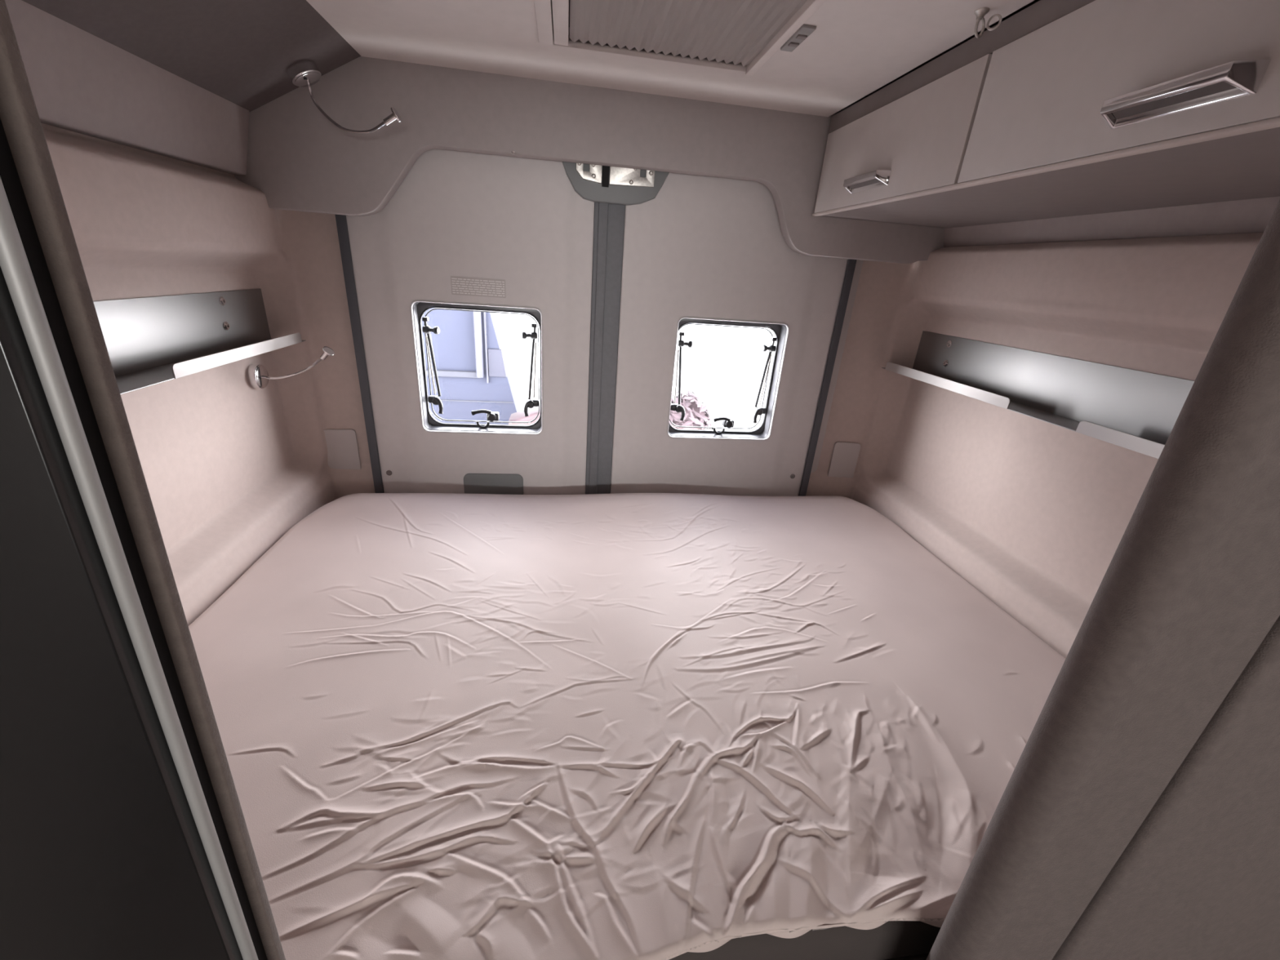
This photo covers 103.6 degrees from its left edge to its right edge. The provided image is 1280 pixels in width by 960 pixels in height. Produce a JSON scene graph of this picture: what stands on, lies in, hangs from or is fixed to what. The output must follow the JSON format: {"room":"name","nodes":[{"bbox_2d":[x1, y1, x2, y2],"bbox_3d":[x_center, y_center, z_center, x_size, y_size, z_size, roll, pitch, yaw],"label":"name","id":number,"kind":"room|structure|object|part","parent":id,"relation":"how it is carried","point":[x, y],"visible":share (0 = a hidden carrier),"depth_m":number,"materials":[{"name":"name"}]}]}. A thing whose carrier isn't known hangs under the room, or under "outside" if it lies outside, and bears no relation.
{"room":"camper van interior","nodes":[
{"label":"camper van interior","id":0,"kind":"room"},
{"bbox_2d":[40,123,375,626],"bbox_3d":[-0.886,-0.038,0.842,0.218,1.100,1.760,1,23,-9],"label":"wall","id":1,"kind":"structure","parent":0,"point":[229,466],"depth_m":1.23,"materials":[{"name":"grey plastic"}]},
{"bbox_2d":[4,0,248,175],"bbox_3d":[-0.768,-0.149,-0.386,0.081,0.158,3.615,1,23,-9],"label":"overhead cabinet","id":2,"kind":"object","parent":1,"relation":"attached to","point":[82,82],"depth_m":0.91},
{"bbox_2d":[93,288,305,394],"bbox_3d":[-0.951,-0.238,0.899,0.098,0.139,1.235,1,23,-9],"label":"wall shelf","id":3,"kind":"object","parent":1,"relation":"attached to","point":[149,341],"visible":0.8,"depth_m":1.11,"materials":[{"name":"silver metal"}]},
{"bbox_2d":[115,338,305,394],"bbox_3d":[-0.957,-0.174,0.923,0.097,0.002,1.232,1,23,-9],"label":"tray","id":4,"kind":"object","parent":3,"relation":"on","point":[138,376],"depth_m":1.07,"materials":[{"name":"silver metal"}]},
{"bbox_2d":[246,346,334,388],"bbox_3d":[-0.972,-0.315,1.409,0.222,0.124,0.066,1,23,-9],"label":"reading lamp","id":5,"kind":"object","parent":1,"relation":"attached to","point":[257,375],"visible":1,"depth_m":1.40,"materials":[{"name":"silver metal"}]},
{"bbox_3d":[-0.971,-0.313,1.407,0.164,0.068,0.022,-1,23,-12],"label":"flexible stem","id":6,"kind":"part","parent":5,"relation":"part of","materials":[{"name":"silver metal"}]},
{"bbox_2d":[323,429,360,469],"bbox_3d":[-1.004,-0.053,1.709,0.099,0.246,0.008,-2,23,-16],"label":"cover","id":7,"kind":"object","parent":1,"relation":"attached to","point":[343,453],"visible":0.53,"depth_m":1.69,"materials":[{"name":"grey plastic"}]},
{"bbox_2d":[335,214,383,493],"bbox_3d":[-0.889,-0.220,1.669,0.026,1.200,0.070,1,23,-9],"label":"door seal","id":8,"kind":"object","parent":1,"relation":"attached to","point":[341,221],"depth_m":1.55,"materials":[{"name":"grey rubber"}]},
{"bbox_2d":[421,306,521,424],"bbox_3d":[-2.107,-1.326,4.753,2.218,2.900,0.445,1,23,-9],"label":"building","id":9,"kind":"structure","parent":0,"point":[473,371],"depth_m":4.78,"materials":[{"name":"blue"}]},
{"bbox_3d":[-1.439,-1.284,4.709,0.016,0.750,0.035,1,23,-9],"label":"meter door frame","id":10,"kind":"part","parent":9,"relation":"part of","materials":[{"name":"white"}]},
{"bbox_3d":[-1.359,-1.114,4.799,0.165,0.260,0.025,1,23,-9],"label":"meter door","id":11,"kind":"part","parent":9,"relation":"part of","materials":[{"name":"white paint"}]},
{"bbox_2d":[508,404,540,425],"bbox_3d":[-0.951,-0.230,4.811,0.550,1.000,0.300,1,23,-9],"label":"canopy","id":12,"kind":"object","parent":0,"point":[518,416],"visible":0.14,"depth_m":4.52,"materials":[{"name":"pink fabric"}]},
{"bbox_2d":[234,56,944,263],"bbox_3d":[-0.009,-0.900,1.416,2.180,0.410,0.045,1,23,-9],"label":"wall","id":13,"kind":"structure","parent":0,"point":[300,161],"depth_m":1.34,"materials":[{"name":"grey plastic"}]},
{"bbox_2d":[286,59,402,133],"bbox_3d":[-0.677,-0.875,1.144,0.322,0.155,0.071,15,25,24],"label":"reading lamp","id":14,"kind":"object","parent":13,"relation":"attached to","point":[304,73],"visible":1,"depth_m":1.16,"materials":[{"name":"silver metal"}]},
{"bbox_3d":[-0.675,-0.856,1.149,0.253,0.116,0.021,14,25,23],"label":"flexible stem","id":15,"kind":"part","parent":14,"relation":"part of","materials":[{"name":"silver metal"}]},
{"bbox_2d":[346,148,594,494],"bbox_3d":[-0.521,-0.351,1.659,0.700,1.300,0.065,1,23,-9],"label":"door","id":16,"kind":"structure","parent":13,"relation":"in","point":[522,222],"depth_m":1.54,"materials":[{"name":"plastic"}]},
{"bbox_2d":[409,300,542,435],"bbox_3d":[-0.522,-0.367,1.670,0.397,0.419,0.092,1,23,-9],"label":"window","id":17,"kind":"structure","parent":16,"relation":"attached to","point":[429,424],"depth_m":1.67,"materials":[{"name":"white plastic"}]},
{"bbox_3d":[-0.665,-0.489,1.599,0.050,0.051,0.026,6,23,4],"label":"clamp knob","id":18,"kind":"part","parent":17,"relation":"part of","materials":[{"name":"black plastic"}]},
{"bbox_3d":[-0.680,-0.389,1.655,0.031,0.232,0.010,-11,27,-33],"label":"stay arm","id":19,"kind":"part","parent":17,"relation":"part of","materials":[{"name":"black plastic"}]},
{"bbox_3d":[-0.361,-0.485,1.645,0.050,0.051,0.026,-5,24,-21],"label":"clamp knob","id":20,"kind":"part","parent":17,"relation":"part of","materials":[{"name":"black plastic"}]},
{"bbox_3d":[-0.366,-0.385,1.703,0.031,0.232,0.010,11,24,16],"label":"stay arm","id":21,"kind":"part","parent":17,"relation":"part of","materials":[{"name":"black plastic"}]},
{"bbox_2d":[450,275,506,297],"bbox_3d":[-0.491,-0.588,1.533,0.160,0.053,0.003,1,23,-9],"label":"warning label","id":22,"kind":"object","parent":16,"relation":"attached to","point":[462,286],"visible":1,"depth_m":1.53,"materials":[{"name":"grey paper"}]},
{"bbox_2d":[585,202,625,493],"bbox_3d":[-0.132,-0.301,1.741,0.092,1.400,0.058,1,23,-9],"label":"trim","id":23,"kind":"structure","parent":13,"relation":"attached to","point":[609,219],"depth_m":1.65,"materials":[{"name":"grey plastic"}]},
{"bbox_2d":[562,161,669,205],"bbox_3d":[-0.070,-0.862,1.463,0.315,0.104,0.042,1,23,-9],"label":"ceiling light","id":24,"kind":"object","parent":13,"relation":"in","point":[593,183],"depth_m":1.45,"materials":[{"name":"grey plastic"}]},
{"bbox_3d":[-0.145,-0.880,1.433,0.073,0.058,0.012,1,23,-9],"label":"latch plate","id":25,"kind":"part","parent":24,"relation":"part of","materials":[{"name":"metal"}]},
{"bbox_3d":[-0.023,-0.879,1.451,0.129,0.058,0.012,1,23,-9],"label":"latch plate","id":26,"kind":"part","parent":24,"relation":"part of","materials":[{"name":"metal"}]},
{"bbox_2d":[610,172,848,496],"bbox_3d":[0.285,-0.341,1.784,0.742,1.300,0.058,1,23,-9],"label":"door","id":27,"kind":"structure","parent":13,"relation":"in","point":[704,246],"depth_m":1.67,"materials":[{"name":"plastic"}]},
{"bbox_2d":[666,316,789,440],"bbox_3d":[0.296,-0.357,1.793,0.391,0.418,0.092,1,23,-9],"label":"window","id":28,"kind":"structure","parent":27,"relation":"attached to","point":[781,331],"depth_m":1.81,"materials":[{"name":"white plastic"}]},
{"bbox_3d":[0.141,-0.379,1.779,0.031,0.231,0.010,-11,27,-33],"label":"stay arm","id":29,"kind":"part","parent":28,"relation":"part of","materials":[{"name":"black plastic"}]},
{"bbox_3d":[0.156,-0.479,1.723,0.050,0.051,0.026,6,23,4],"label":"clamp knob","id":30,"kind":"part","parent":28,"relation":"part of","materials":[{"name":"black plastic"}]},
{"bbox_3d":[0.449,-0.375,1.825,0.031,0.231,0.010,11,24,16],"label":"stay arm","id":31,"kind":"part","parent":28,"relation":"part of","materials":[{"name":"black plastic"}]},
{"bbox_3d":[0.454,-0.475,1.768,0.050,0.051,0.026,-5,24,-21],"label":"clamp knob","id":32,"kind":"part","parent":28,"relation":"part of","materials":[{"name":"black plastic"}]},
{"bbox_2d":[568,0,1039,97],"bbox_3d":[0.265,-0.313,-0.556,2.450,0.040,4.360,1,23,-9],"label":"trim","id":33,"kind":"structure","parent":13,"relation":"attached to","point":[1034,1],"depth_m":1.11,"materials":[{"name":"black plastic"}]},
{"bbox_2d":[306,0,1034,116],"bbox_3d":[0.201,-0.225,-0.583,1.227,0.020,4.260,1,23,-9],"label":"ceiling","id":34,"kind":"structure","parent":0,"point":[855,48],"depth_m":1.09,"materials":[{"name":"grey plastic"}]},
{"bbox_2d":[533,0,826,75],"bbox_3d":[0.073,-0.803,0.767,0.482,0.042,0.765,1,23,-9],"label":"roof window","id":35,"kind":"structure","parent":34,"relation":"attached to","point":[748,33],"depth_m":0.97,"materials":[{"name":"white plastic"}]},
{"bbox_3d":[-0.134,-0.799,0.728,0.062,0.036,0.745,1,23,-9],"label":"rail","id":36,"kind":"part","parent":35,"relation":"part of","materials":[{"name":"white plastic"}]},
{"bbox_3d":[0.302,-0.797,0.803,0.018,0.035,0.765,1,23,-9],"label":"rail","id":37,"kind":"part","parent":35,"relation":"part of","materials":[{"name":"beige plastic"}]},
{"bbox_2d":[780,24,816,52],"bbox_3d":[0.304,-0.850,0.972,0.026,0.009,0.110,1,23,-9],"label":"switch panel","id":38,"kind":"object","parent":35,"relation":"attached to","point":[805,30],"visible":1,"depth_m":0.96,"materials":[{"name":"grey plastic"}]},
{"bbox_2d":[973,7,1001,38],"bbox_3d":[0.574,-0.758,0.837,0.042,0.037,0.024,10,23,13],"label":"ring hook","id":39,"kind":"object","parent":34,"relation":"attached to","point":[980,13],"visible":1,"depth_m":0.83,"materials":[{"name":"metal"}]},
{"bbox_2d":[805,232,1263,658],"bbox_3d":[0.917,-0.017,1.121,0.292,1.100,1.773,1,23,-9],"label":"wall","id":40,"kind":"structure","parent":0,"point":[1033,514],"depth_m":1.33,"materials":[{"name":"grey plastic"}]},
{"bbox_2d":[798,258,863,496],"bbox_3d":[0.675,0.013,2.022,0.061,1.720,0.027,1,23,-9],"label":"trim","id":41,"kind":"structure","parent":40,"relation":"attached to","point":[859,264],"depth_m":1.82,"materials":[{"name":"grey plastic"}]},
{"bbox_2d":[827,441,860,477],"bbox_3d":[0.792,-0.030,1.983,0.100,0.246,0.006,4,23,0],"label":"cover","id":42,"kind":"object","parent":40,"relation":"attached to","point":[845,455],"visible":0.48,"depth_m":1.96,"materials":[{"name":"grey plastic"}]},
{"bbox_2d":[881,330,1194,458],"bbox_3d":[1.003,-0.218,1.210,0.098,0.139,1.270,1,23,-9],"label":"wall shelf","id":43,"kind":"object","parent":40,"relation":"attached to","point":[1133,410],"visible":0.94,"depth_m":1.24,"materials":[{"name":"silver metal"}]},
{"bbox_2d":[881,367,1079,431],"bbox_3d":[0.999,-0.155,1.236,0.097,0.002,1.270,1,23,-9],"label":"tray","id":44,"kind":"object","parent":43,"relation":"on","point":[1063,419],"depth_m":1.34,"materials":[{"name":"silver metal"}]},
{"bbox_2d":[811,0,1279,228],"bbox_3d":[0.878,-0.654,0.923,0.606,0.248,1.270,1,23,-9],"label":"upper cabinet","id":45,"kind":"object","parent":40,"relation":"attached to","point":[1064,108],"visible":0.95,"depth_m":0.78,"materials":[{"name":"beige laminate"}]},
{"bbox_3d":[0.542,-0.717,1.213,0.027,0.030,0.164,1,23,-9],"label":"handle","id":46,"kind":"part","parent":45,"relation":"part of","materials":[{"name":"silver metal"}]},
{"bbox_3d":[0.569,-0.765,1.183,0.018,0.198,0.591,1,23,-9],"label":"door","id":47,"kind":"part","parent":45,"relation":"part of","materials":[{"name":"laminate"}]},
{"bbox_3d":[0.652,-0.521,0.613,0.018,0.198,0.644,1,23,-9],"label":"door","id":48,"kind":"part","parent":45,"relation":"part of","materials":[{"name":"laminate"}]},
{"bbox_3d":[0.632,-0.454,0.597,0.027,0.030,0.157,1,23,-9],"label":"handle","id":49,"kind":"part","parent":45,"relation":"part of","materials":[{"name":"silver metal"}]},
{"bbox_2d":[943,195,1279,247],"bbox_3d":[1.124,-0.474,0.855,0.135,0.105,1.630,1,23,-9],"label":"trim","id":50,"kind":"structure","parent":40,"relation":"attached to","point":[1246,215],"depth_m":1.06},
{"bbox_3d":[0.115,1.660,0.260,2.350,0.040,4.350,1,23,-9],"label":"floor","id":51,"kind":"structure","parent":0,"visible":0},
{"bbox_2d":[0,0,1279,959],"bbox_3d":[0.097,0.435,0.499,1.978,2.030,0.048,1,23,-9],"label":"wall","id":52,"kind":"structure","parent":51,"relation":"on","point":[1137,817],"depth_m":0.40,"materials":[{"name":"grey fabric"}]},
{"bbox_2d":[0,176,258,959],"bbox_3d":[-0.605,0.428,0.387,0.636,2.030,0.017,1,23,-9],"label":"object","id":53,"kind":"structure","parent":52,"relation":"in","point":[110,847],"depth_m":0.30,"materials":[{"name":"silver metal"}]},
{"bbox_2d":[22,0,360,111],"bbox_3d":[-0.623,-0.298,-0.421,0.355,0.197,3.630,1,23,-9],"label":"trim","id":54,"kind":"structure","parent":52,"relation":"attached to","point":[241,52],"depth_m":0.97,"materials":[{"name":"plastic"}]},
{"bbox_3d":[0.773,0.444,0.600,0.610,2.030,0.048,1,23,-9],"label":"cushion panel","id":55,"kind":"part","parent":52,"relation":"part of","materials":[{"name":"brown fabric"}]},
{"bbox_2d":[669,920,941,959],"bbox_3d":[-0.038,0.708,1.394,1.870,0.822,1.320,1,23,-9],"label":"bed","id":56,"kind":"object","parent":51,"relation":"on","point":[893,940],"visible":0.02,"depth_m":0.68,"materials":[{"name":"grey"}]},
{"bbox_2d":[188,493,1065,959],"bbox_3d":[-0.011,0.350,1.246,1.918,0.194,1.408,1,23,-9],"label":"fitted sheet","id":57,"kind":"object","parent":56,"relation":"on","point":[451,726],"visible":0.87,"depth_m":0.88,"materials":[{"name":"beige fabric"}]},
{"label":"outside","id":58,"kind":"structure","parent":0,"visible":0},
{"bbox_2d":[495,311,776,431],"bbox_3d":[-2.302,-4.231,15.632,28.000,0.120,27.600,1,23,-9],"label":"sky","id":59,"kind":"structure","parent":58,"point":[724,366],"depth_m":13.08,"materials":[{"name":"white"}]},
{"bbox_2d":[669,388,715,430],"bbox_3d":[0.429,-0.437,5.357,0.765,1.084,0.795,1,23,-9],"label":"bush","id":60,"kind":"object","parent":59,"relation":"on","point":[696,414],"visible":0.27,"depth_m":5.06,"materials":[{"name":"pink plant"}]}
]}

